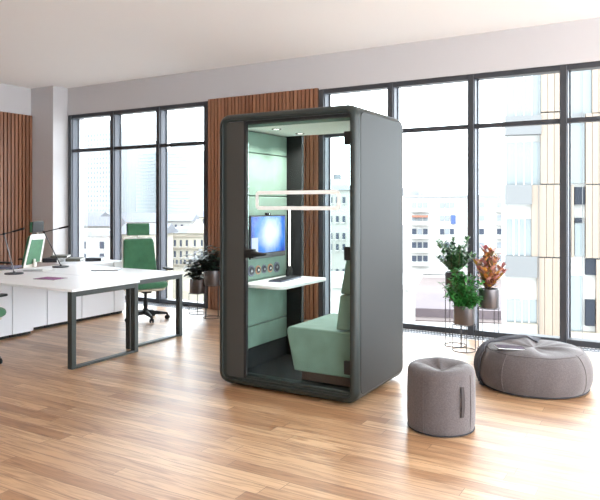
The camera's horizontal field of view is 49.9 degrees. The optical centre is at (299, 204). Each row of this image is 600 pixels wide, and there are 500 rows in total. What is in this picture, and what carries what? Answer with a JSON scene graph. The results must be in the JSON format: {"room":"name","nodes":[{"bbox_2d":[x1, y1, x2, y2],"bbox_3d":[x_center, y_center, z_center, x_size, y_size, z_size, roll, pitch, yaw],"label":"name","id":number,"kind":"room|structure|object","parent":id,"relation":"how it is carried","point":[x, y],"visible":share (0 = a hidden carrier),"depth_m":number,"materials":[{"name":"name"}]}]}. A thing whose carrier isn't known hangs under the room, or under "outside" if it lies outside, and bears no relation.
{"room":"office","nodes":[
{"label":"office","id":0,"kind":"room"},
{"bbox_2d":[0,83,30,114],"bbox_3d":[-7.274,-0.229,6.811,0.200,3.530,11.390,0,0,30],"label":"wall","id":1,"kind":"structure","parent":0,"point":[13,99],"depth_m":10.85,"materials":[{"name":"grey paint"}]},
{"bbox_2d":[0,111,31,268],"bbox_3d":[-6.443,0.006,7.975,0.055,3.060,7.240,0,0,30],"label":"wall panel","id":2,"kind":"object","parent":1,"relation":"attached to","point":[15,129],"visible":0.64,"depth_m":10.80,"materials":[{"name":"brown wood"}]},
{"bbox_2d":[31,86,83,261],"bbox_3d":[-4.225,-0.229,11.248,0.570,3.530,0.650,0,0,30],"label":"column","id":3,"kind":"structure","parent":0,"point":[49,104],"depth_m":10.97,"materials":[{"name":"grey paint"}]},
{"bbox_2d":[0,301,599,499],"bbox_3d":[-1.159,1.596,3.282,14.320,0.120,11.490,0,0,30],"label":"floor","id":4,"kind":"structure","parent":0,"point":[161,420],"depth_m":4.37,"materials":[{"name":"brown wood"}]},
{"bbox_2d":[0,293,7,363],"bbox_3d":[-3.191,0.896,6.168,0.700,1.278,0.710,0,0,19],"label":"office chair","id":5,"kind":"object","parent":4,"relation":"on","point":[2,310],"visible":1,"depth_m":6.26,"materials":[{"name":"green plastic"}]},
{"bbox_2d":[0,285,11,339],"bbox_3d":[-3.598,1.176,7.295,0.432,0.720,0.473,0,0,30],"label":"base cabinet","id":6,"kind":"object","parent":4,"relation":"on","point":[6,301],"visible":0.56,"depth_m":7.33,"materials":[{"name":"white laminate"}]},
{"bbox_2d":[9,286,32,337],"bbox_3d":[-3.408,1.176,7.630,0.420,0.720,0.283,0,0,30],"label":"base cabinet","id":7,"kind":"object","parent":4,"relation":"on","point":[22,298],"visible":0.47,"depth_m":7.51,"materials":[{"name":"white laminate"}]},
{"bbox_2d":[0,221,45,270],"bbox_3d":[-4.357,0.896,9.943,0.710,1.278,0.700,0,0,8],"label":"office chair","id":8,"kind":"object","parent":4,"relation":"on","point":[33,252],"visible":0.47,"depth_m":9.85,"materials":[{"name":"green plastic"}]},
{"bbox_2d":[33,288,46,329],"bbox_3d":[-3.330,1.176,7.932,0.270,0.720,0.303,0,0,30],"label":"base cabinet","id":9,"kind":"object","parent":4,"relation":"on","point":[39,295],"visible":0.27,"depth_m":7.91,"materials":[{"name":"white laminate"}]},
{"bbox_2d":[37,260,84,266],"bbox_3d":[-3.259,1.165,9.142,0.472,0.742,0.763,0,0,30],"label":"base cabinet","id":10,"kind":"object","parent":4,"relation":"on","point":[39,264],"visible":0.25,"depth_m":8.83,"materials":[{"name":"white"}]},
{"bbox_2d":[42,257,62,262],"bbox_3d":[-3.418,0.765,8.937,0.200,0.055,0.260,0,0,0],"label":"binder","id":11,"kind":"object","parent":10,"relation":"on","point":[48,259],"visible":0.91,"depth_m":8.81,"materials":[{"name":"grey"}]},
{"bbox_2d":[50,254,70,257],"bbox_3d":[-3.349,0.723,9.036,0.220,0.028,0.260,0,0,-8],"label":"binder","id":12,"kind":"object","parent":11,"relation":"on","point":[57,255],"visible":0.95,"depth_m":8.97,"materials":[{"name":"grey"}]},
{"bbox_2d":[65,257,84,261],"bbox_3d":[-3.170,0.773,9.104,0.200,0.040,0.270,0,0,-5],"label":"binder","id":13,"kind":"object","parent":10,"relation":"on","point":[71,259],"visible":0.96,"depth_m":8.99,"materials":[{"name":"grey"}]},
{"bbox_2d":[44,290,80,327],"bbox_3d":[-3.110,1.176,8.295,0.282,0.720,0.533,0,0,30],"label":"base cabinet","id":14,"kind":"object","parent":4,"relation":"on","point":[57,301],"visible":0.3,"depth_m":8.15,"materials":[{"name":"white laminate"}]},
{"bbox_2d":[0,270,139,369],"bbox_3d":[-2.820,1.163,6.899,2.155,0.745,0.874,0,0,30],"label":"desk","id":15,"kind":"object","parent":4,"relation":"on","point":[75,285],"visible":1,"depth_m":6.48,"materials":[{"name":"white laminate"}]},
{"bbox_2d":[0,227,24,274],"bbox_3d":[-3.255,0.524,7.340,0.363,0.533,0.204,0,0,30],"label":"desk lamp","id":16,"kind":"object","parent":15,"relation":"on","point":[23,228],"visible":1,"depth_m":7.33,"materials":[{"name":"grey metal"}]},
{"bbox_2d":[34,277,66,280],"bbox_3d":[-2.649,0.786,6.848,0.282,0.008,0.202,0,0,22],"label":"magazine","id":17,"kind":"object","parent":15,"relation":"on","point":[41,278],"visible":1,"depth_m":6.82,"materials":[{"name":"purple paper"}]},
{"bbox_2d":[60,261,113,320],"bbox_3d":[-2.905,1.165,8.813,0.452,0.742,0.553,0,0,30],"label":"base cabinet","id":18,"kind":"object","parent":4,"relation":"on","point":[100,304],"visible":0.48,"depth_m":8.71,"materials":[{"name":"white"}]},
{"bbox_2d":[85,257,105,260],"bbox_3d":[-2.894,0.770,9.140,0.220,0.045,0.260,0,0,-2],"label":"binder","id":19,"kind":"object","parent":18,"relation":"on","point":[87,258],"visible":1,"depth_m":9.01,"materials":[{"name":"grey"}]},
{"bbox_2d":[12,264,183,348],"bbox_3d":[-2.441,1.163,7.699,2.000,0.745,0.862,0,0,30],"label":"desk","id":20,"kind":"object","parent":4,"relation":"on","point":[145,276],"visible":0.72,"depth_m":7.45,"materials":[{"name":"white laminate"}]},
{"bbox_2d":[0,265,21,269],"bbox_3d":[-3.683,0.775,7.972,0.382,0.030,0.272,0,0,2],"label":"closed laptop","id":21,"kind":"object","parent":20,"relation":"on","point":[2,267],"visible":0.95,"depth_m":7.91,"materials":[{"name":"grey metal"}]},
{"bbox_2d":[23,269,42,270],"bbox_3d":[-3.176,0.780,7.672,0.210,0.004,0.150,0,0,-21],"label":"folder","id":22,"kind":"object","parent":20,"relation":"on","point":[29,269],"visible":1,"depth_m":7.63,"materials":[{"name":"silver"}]},
{"bbox_2d":[43,225,70,267],"bbox_3d":[-3.054,0.523,8.151,0.386,0.535,0.204,0,0,4],"label":"desk lamp","id":23,"kind":"object","parent":20,"relation":"on","point":[60,265],"visible":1,"depth_m":8.12,"materials":[{"name":"grey metal"}]},
{"bbox_2d":[91,268,122,270],"bbox_3d":[-2.331,0.783,7.789,0.322,0.015,0.222,0,0,-1],"label":"closed laptop","id":24,"kind":"object","parent":20,"relation":"on","point":[94,269],"visible":1,"depth_m":7.70,"materials":[{"name":"silver metal"}]},
{"bbox_2d":[103,260,124,314],"bbox_3d":[-2.715,1.165,9.148,0.440,0.742,0.203,0,0,30],"label":"base cabinet","id":25,"kind":"object","parent":4,"relation":"on","point":[119,295],"visible":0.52,"depth_m":9.03,"materials":[{"name":"white"}]},
{"bbox_2d":[122,223,173,322],"bbox_3d":[-2.077,0.896,8.634,0.700,1.278,0.710,0,0,-29],"label":"office chair","id":26,"kind":"object","parent":4,"relation":"on","point":[138,252],"visible":0.7,"depth_m":8.81,"materials":[{"name":"green fabric"}]},
{"bbox_2d":[148,302,175,307],"bbox_3d":[-2.119,1.533,9.801,0.692,0.006,0.235,0,0,30],"label":"floor vent","id":27,"kind":"object","parent":4,"relation":"in","point":[168,305],"depth_m":9.79,"materials":[{"name":"grey"}]},
{"bbox_2d":[182,306,202,309],"bbox_3d":[-1.631,1.533,9.516,0.384,0.006,0.231,0,0,30],"label":"floor vent","id":28,"kind":"object","parent":4,"relation":"in","point":[183,307],"depth_m":9.51,"materials":[{"name":"grey"}]},
{"bbox_2d":[189,292,204,314],"bbox_3d":[-1.447,1.390,9.103,0.243,0.292,0.243,0,0,19],"label":"plant stand","id":29,"kind":"object","parent":4,"relation":"on","point":[197,311],"visible":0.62,"depth_m":8.98,"materials":[{"name":"grey metal"}]},
{"bbox_2d":[181,249,213,293],"bbox_3d":[-1.427,0.927,9.079,0.558,0.639,0.524,0,0,44],"label":"rubber plant","id":30,"kind":"object","parent":29,"relation":"on","point":[195,272],"visible":0.73,"depth_m":9.02,"materials":[{"name":"green plant"}]},
{"bbox_2d":[203,285,219,318],"bbox_3d":[-1.194,1.314,8.757,0.243,0.444,0.243,0,0,-21],"label":"plant stand","id":31,"kind":"object","parent":4,"relation":"on","point":[205,316],"visible":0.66,"depth_m":8.83,"materials":[{"name":"grey metal"}]},
{"bbox_2d":[193,245,219,285],"bbox_3d":[-1.211,0.824,8.759,0.488,0.539,0.436,0,0,0],"label":"rubber plant","id":32,"kind":"object","parent":31,"relation":"on","point":[211,271],"visible":0.94,"depth_m":8.68,"materials":[{"name":"green plant"}]},
{"bbox_2d":[220,105,402,402],"bbox_3d":[0.105,0.386,5.596,1.326,2.300,0.979,0,0,30],"label":"booth","id":33,"kind":"object","parent":4,"relation":"on","point":[266,342],"visible":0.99,"depth_m":5.41,"materials":[{"name":"grey paint"}]},
{"bbox_2d":[248,265,254,276],"bbox_3d":[-0.429,0.586,5.689,0.008,0.104,0.104,0,0,30],"label":"socket","id":34,"kind":"object","parent":33,"relation":"attached to","point":[251,268],"depth_m":5.68,"materials":[{"name":"grey plastic"}]},
{"bbox_2d":[255,265,260,273],"bbox_3d":[-0.375,0.586,5.781,0.008,0.082,0.082,0,0,30],"label":"socket","id":35,"kind":"object","parent":33,"relation":"attached to","point":[257,267],"depth_m":5.77,"materials":[{"name":"orange plastic"}]},
{"bbox_2d":[262,265,266,272],"bbox_3d":[-0.325,0.586,5.865,0.008,0.082,0.082,0,0,30],"label":"socket","id":36,"kind":"object","parent":33,"relation":"attached to","point":[264,267],"depth_m":5.86,"materials":[{"name":"grey plastic"}]},
{"bbox_2d":[249,215,284,259],"bbox_3d":[-0.300,0.288,5.870,0.042,0.385,0.580,0,0,30],"label":"monitor","id":37,"kind":"object","parent":33,"relation":"attached to","point":[266,232],"visible":0.94,"depth_m":5.84,"materials":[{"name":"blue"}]},
{"bbox_2d":[268,264,272,271],"bbox_3d":[-0.275,0.586,5.951,0.008,0.082,0.082,0,0,30],"label":"socket","id":38,"kind":"object","parent":33,"relation":"attached to","point":[270,266],"depth_m":5.94,"materials":[{"name":"orange plastic"}]},
{"bbox_2d":[274,262,279,271],"bbox_3d":[-0.219,0.586,6.048,0.008,0.104,0.104,0,0,30],"label":"socket","id":39,"kind":"object","parent":33,"relation":"attached to","point":[276,264],"depth_m":6.04,"materials":[{"name":"grey plastic"}]},
{"bbox_2d":[268,275,301,281],"bbox_3d":[-0.130,0.671,5.827,0.130,0.016,0.420,0,0,25],"label":"keyboard","id":40,"kind":"object","parent":33,"relation":"on","point":[286,278],"visible":1,"depth_m":5.78,"materials":[{"name":"grey plastic"}]},
{"bbox_2d":[286,210,292,275],"bbox_3d":[-0.099,0.355,6.127,0.072,0.648,0.072,0,0,30],"label":"lamp","id":41,"kind":"object","parent":33,"relation":"on","point":[289,271],"visible":0.84,"depth_m":6.12,"materials":[{"name":"white"}]},
{"bbox_2d":[336,294,349,330],"bbox_3d":[0.540,0.851,5.372,0.163,0.280,0.745,0,0,30],"label":"cushion","id":42,"kind":"object","parent":33,"relation":"on","point":[343,321],"depth_m":5.06,"materials":[{"name":"green fabric"}]},
{"bbox_2d":[341,260,349,293],"bbox_3d":[0.558,0.565,5.362,0.122,0.278,0.745,0,0,30],"label":"cushion","id":43,"kind":"object","parent":33,"relation":"on","point":[345,289],"depth_m":5.04,"materials":[{"name":"green fabric"}]},
{"bbox_2d":[407,357,475,437],"bbox_3d":[0.973,1.312,4.453,0.462,0.448,0.463,0,0,30],"label":"pouf","id":44,"kind":"object","parent":4,"relation":"on","point":[441,391],"visible":1,"depth_m":4.27,"materials":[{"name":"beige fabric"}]},
{"bbox_2d":[403,329,491,340],"bbox_3d":[1.691,1.533,7.568,1.061,0.006,0.237,0,0,30],"label":"floor vent","id":45,"kind":"object","parent":4,"relation":"in","point":[469,337],"depth_m":7.59,"materials":[{"name":"grey"}]},
{"bbox_2d":[444,289,465,347],"bbox_3d":[1.694,1.234,7.040,0.243,0.604,0.243,0,0,13],"label":"plant stand","id":46,"kind":"object","parent":4,"relation":"on","point":[444,289],"visible":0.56,"depth_m":7.01,"materials":[{"name":"grey metal"}]},
{"bbox_2d":[433,235,477,290],"bbox_3d":[1.721,0.633,7.034,0.483,0.601,0.427,0,0,37],"label":"potted shrub","id":47,"kind":"object","parent":46,"relation":"on","point":[456,258],"visible":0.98,"depth_m":7.01,"materials":[{"name":"green plant"}]},
{"bbox_2d":[452,322,475,352],"bbox_3d":[1.727,1.395,6.789,0.243,0.281,0.243,0,0,30],"label":"plant stand","id":48,"kind":"object","parent":4,"relation":"on","point":[466,347],"visible":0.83,"depth_m":6.78,"materials":[{"name":"grey metal"}]},
{"bbox_2d":[438,266,484,325],"bbox_3d":[1.721,0.948,6.760,0.461,0.617,0.419,0,0,34],"label":"potted plant","id":49,"kind":"object","parent":48,"relation":"on","point":[464,298],"visible":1,"depth_m":6.71,"materials":[{"name":"green plant"}]},
{"bbox_2d":[477,306,499,348],"bbox_3d":[2.005,1.314,6.858,0.243,0.444,0.243,0,0,-15],"label":"plant stand","id":50,"kind":"object","parent":4,"relation":"on","point":[477,306],"visible":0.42,"depth_m":6.78,"materials":[{"name":"grey metal"}]},
{"bbox_2d":[473,244,507,308],"bbox_3d":[2.011,0.758,6.837,0.358,0.672,0.424,0,0,27],"label":"potted croton","id":51,"kind":"object","parent":50,"relation":"on","point":[488,272],"visible":0.99,"depth_m":6.79,"materials":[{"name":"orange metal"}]},
{"bbox_2d":[479,337,593,398],"bbox_3d":[1.991,1.356,5.492,0.931,0.359,0.931,0,0,30],"label":"bean bag","id":52,"kind":"object","parent":4,"relation":"on","point":[547,369],"visible":0.91,"depth_m":5.15,"materials":[{"name":"beige fabric"}]},
{"bbox_2d":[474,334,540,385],"bbox_3d":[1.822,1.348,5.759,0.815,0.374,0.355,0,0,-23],"label":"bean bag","id":53,"kind":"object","parent":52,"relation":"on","point":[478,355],"visible":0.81,"depth_m":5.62,"materials":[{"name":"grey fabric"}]},
{"bbox_2d":[495,345,525,349],"bbox_3d":[1.742,1.183,5.343,0.222,0.020,0.152,0,0,5],"label":"magazine","id":54,"kind":"object","parent":52,"relation":"on","point":[512,347],"visible":1,"depth_m":5.32,"materials":[{"name":"white paper"}]},
{"bbox_2d":[580,347,599,353],"bbox_3d":[3.046,1.533,6.774,0.205,0.006,0.235,0,0,30],"label":"floor vent","id":55,"kind":"object","parent":4,"relation":"in","point":[592,350],"depth_m":6.78,"materials":[{"name":"grey"}]},
{"bbox_2d":[0,0,599,88],"bbox_3d":[-1.159,-2.119,3.282,14.320,0.250,11.490,0,0,30],"label":"ceiling","id":56,"kind":"structure","parent":0,"point":[44,43],"depth_m":7.27,"materials":[{"name":"white paint"}]},
{"bbox_2d":[68,17,599,115],"bbox_3d":[1.940,-0.229,7.806,13.550,3.530,0.350,0,0,30],"label":"wall","id":57,"kind":"structure","parent":0,"point":[578,41],"depth_m":8.23,"materials":[{"name":"grey paint"}]},
{"bbox_2d":[68,101,207,307],"bbox_3d":[-2.620,0.001,10.353,3.045,3.070,0.161,0,0,30],"label":"window","id":58,"kind":"structure","parent":57,"relation":"in","point":[162,144],"depth_m":10.50,"materials":[{"name":"grey metal"}]},
{"bbox_2d":[208,88,318,319],"bbox_3d":[-0.549,-0.004,9.031,1.825,3.080,0.055,0,0,30],"label":"wall panel","id":59,"kind":"object","parent":57,"relation":"attached to","point":[218,108],"visible":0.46,"depth_m":8.79,"materials":[{"name":"brown wood"}]},
{"bbox_2d":[319,61,599,348],"bbox_3d":[3.807,0.001,6.585,8.155,3.070,0.161,0,0,30],"label":"window","id":60,"kind":"structure","parent":57,"relation":"in","point":[472,126],"depth_m":7.56,"materials":[{"name":"grey metal"}]},
{"bbox_2d":[445,271,464,290],"bbox_3d":[1.694,0.835,7.040,0.216,0.199,0.216,0,0,22],"label":"pot","id":61,"kind":"object","parent":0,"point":[447,273],"depth_m":6.99,"materials":[{"name":"grey metal"}]},
{"bbox_2d":[454,306,474,325],"bbox_3d":[1.727,1.157,6.789,0.216,0.199,0.216,0,0,12],"label":"pot","id":62,"kind":"object","parent":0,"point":[463,315],"depth_m":6.70,"materials":[{"name":"grey metal"}]},
{"bbox_2d":[478,287,498,308],"bbox_3d":[2.005,0.995,6.858,0.216,0.199,0.216,0,0,-7],"label":"pot","id":63,"kind":"object","parent":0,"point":[490,295],"depth_m":6.77,"materials":[{"name":"grey metal"}]},
{"label":"outside","id":64,"kind":"structure","parent":0,"visible":0},
{"bbox_2d":[403,225,502,330],"bbox_3d":[83.393,14.086,201.499,460.000,0.500,408.000,0,0,30],"label":"ground","id":65,"kind":"structure","parent":64,"point":[485,325],"depth_m":75.31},
{"bbox_2d":[84,229,109,259],"bbox_3d":[-20.581,8.180,64.398,5.373,11.313,5.600,0,0,2],"label":"townhouse","id":66,"kind":"structure","parent":65,"relation":"on","point":[96,241],"depth_m":61.84,"materials":[{"name":"grey"}]},
{"bbox_2d":[84,212,109,216],"bbox_3d":[-39.568,7.629,122.317,5.589,12.414,6.000,0,0,4],"label":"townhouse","id":67,"kind":"structure","parent":65,"relation":"on","point":[86,214],"depth_m":121.22,"materials":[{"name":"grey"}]},
{"bbox_2d":[84,217,125,228],"bbox_3d":[-27.783,7.734,87.479,7.074,12.203,6.000,0,0,0],"label":"building","id":68,"kind":"structure","parent":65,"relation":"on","point":[89,222],"depth_m":85.58,"materials":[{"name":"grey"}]},
{"bbox_2d":[84,120,135,214],"bbox_3d":[-97.953,-14.373,331.781,20.747,56.417,16.897,0,0,30],"label":"office tower","id":69,"kind":"structure","parent":65,"relation":"on","point":[96,164],"depth_m":326.45,"materials":[{"name":"grey glass"}]},
{"bbox_2d":[122,212,155,222],"bbox_3d":[-28.032,7.610,112.477,7.662,12.452,6.000,0,0,0],"label":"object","id":70,"kind":"structure","parent":65,"relation":"on","point":[128,217],"depth_m":110.88,"materials":[{"name":"grey"}]},
{"bbox_2d":[136,140,155,211],"bbox_3d":[-81.603,-10.733,361.650,19.317,49.138,15.754,0,0,30],"label":"office tower","id":71,"kind":"structure","parent":65,"relation":"on","point":[145,159],"depth_m":354.80,"materials":[{"name":"grey glass"}]},
{"bbox_2d":[122,223,178,298],"bbox_3d":[-15.631,7.879,66.384,4.880,11.914,6.000,0,0,3],"label":"townhouse","id":72,"kind":"structure","parent":65,"relation":"on","point":[171,229],"depth_m":66.24,"materials":[{"name":"beige"}]},
{"bbox_2d":[168,214,198,226],"bbox_3d":[-20.916,7.798,114.289,5.254,12.076,6.000,0,0,5],"label":"townhouse","id":73,"kind":"structure","parent":65,"relation":"on","point":[178,220],"depth_m":112.28,"materials":[{"name":"grey"}]},
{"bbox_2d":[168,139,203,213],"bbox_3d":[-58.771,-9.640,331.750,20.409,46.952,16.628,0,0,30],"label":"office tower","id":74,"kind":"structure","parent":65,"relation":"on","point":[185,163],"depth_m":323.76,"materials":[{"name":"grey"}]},
{"bbox_2d":[173,219,203,301],"bbox_3d":[-10.847,7.753,74.520,7.988,12.166,6.700,0,0,6],"label":"palace building","id":75,"kind":"structure","parent":65,"relation":"on","point":[189,239],"depth_m":71.71,"materials":[{"name":"beige stone"}]},
{"bbox_2d":[187,211,203,223],"bbox_3d":[-21.586,7.674,142.388,6.244,12.325,6.000,0,0,2],"label":"townhouse","id":76,"kind":"structure","parent":65,"relation":"on","point":[200,214],"depth_m":141.23,"materials":[{"name":"beige"}]},
{"bbox_2d":[331,174,349,270],"bbox_3d":[5.474,5.132,78.140,4.097,17.408,8.600,0,0,20],"label":"stone building","id":77,"kind":"structure","parent":65,"relation":"on","point":[340,219],"depth_m":74.17,"materials":[{"name":"grey stone"}]},
{"bbox_2d":[331,271,421,321],"bbox_3d":[4.474,9.999,54.831,11.100,7.673,8.800,0,0,14],"label":"annex building","id":78,"kind":"structure","parent":65,"relation":"on","point":[411,281],"depth_m":51.19,"materials":[{"name":"grey"}]},
{"bbox_2d":[403,187,501,274],"bbox_3d":[34.933,5.035,134.972,27.963,17.395,21.200,0,0,10],"label":"apartment building","id":79,"kind":"structure","parent":65,"relation":"on","point":[429,216],"depth_m":126.60,"materials":[{"name":"grey"}]},
{"bbox_2d":[415,293,501,319],"bbox_3d":[17.455,13.236,85.052,26.000,1.200,14.000,0,0,12],"label":"roof","id":80,"kind":"structure","parent":65,"relation":"on","point":[426,304],"depth_m":78.61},
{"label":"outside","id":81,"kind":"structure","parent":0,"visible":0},
{"bbox_2d":[502,69,599,339],"bbox_3d":[15.941,-0.861,33.279,10.415,15.756,9.300,0,0,16],"label":"building","id":82,"kind":"structure","parent":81,"point":[530,154],"depth_m":29.95,"materials":[{"name":"grey"}]},
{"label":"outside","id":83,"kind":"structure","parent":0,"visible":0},
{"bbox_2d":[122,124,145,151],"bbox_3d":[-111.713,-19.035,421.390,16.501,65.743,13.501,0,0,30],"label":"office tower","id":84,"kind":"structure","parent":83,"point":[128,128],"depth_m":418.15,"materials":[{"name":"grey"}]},
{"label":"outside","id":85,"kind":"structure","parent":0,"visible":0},
{"bbox_2d":[415,277,501,323],"bbox_3d":[30.480,13.761,96.819,32.000,0.150,46.000,0,0,10],"label":"paved square","id":86,"kind":"structure","parent":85,"point":[427,284],"depth_m":103.86,"materials":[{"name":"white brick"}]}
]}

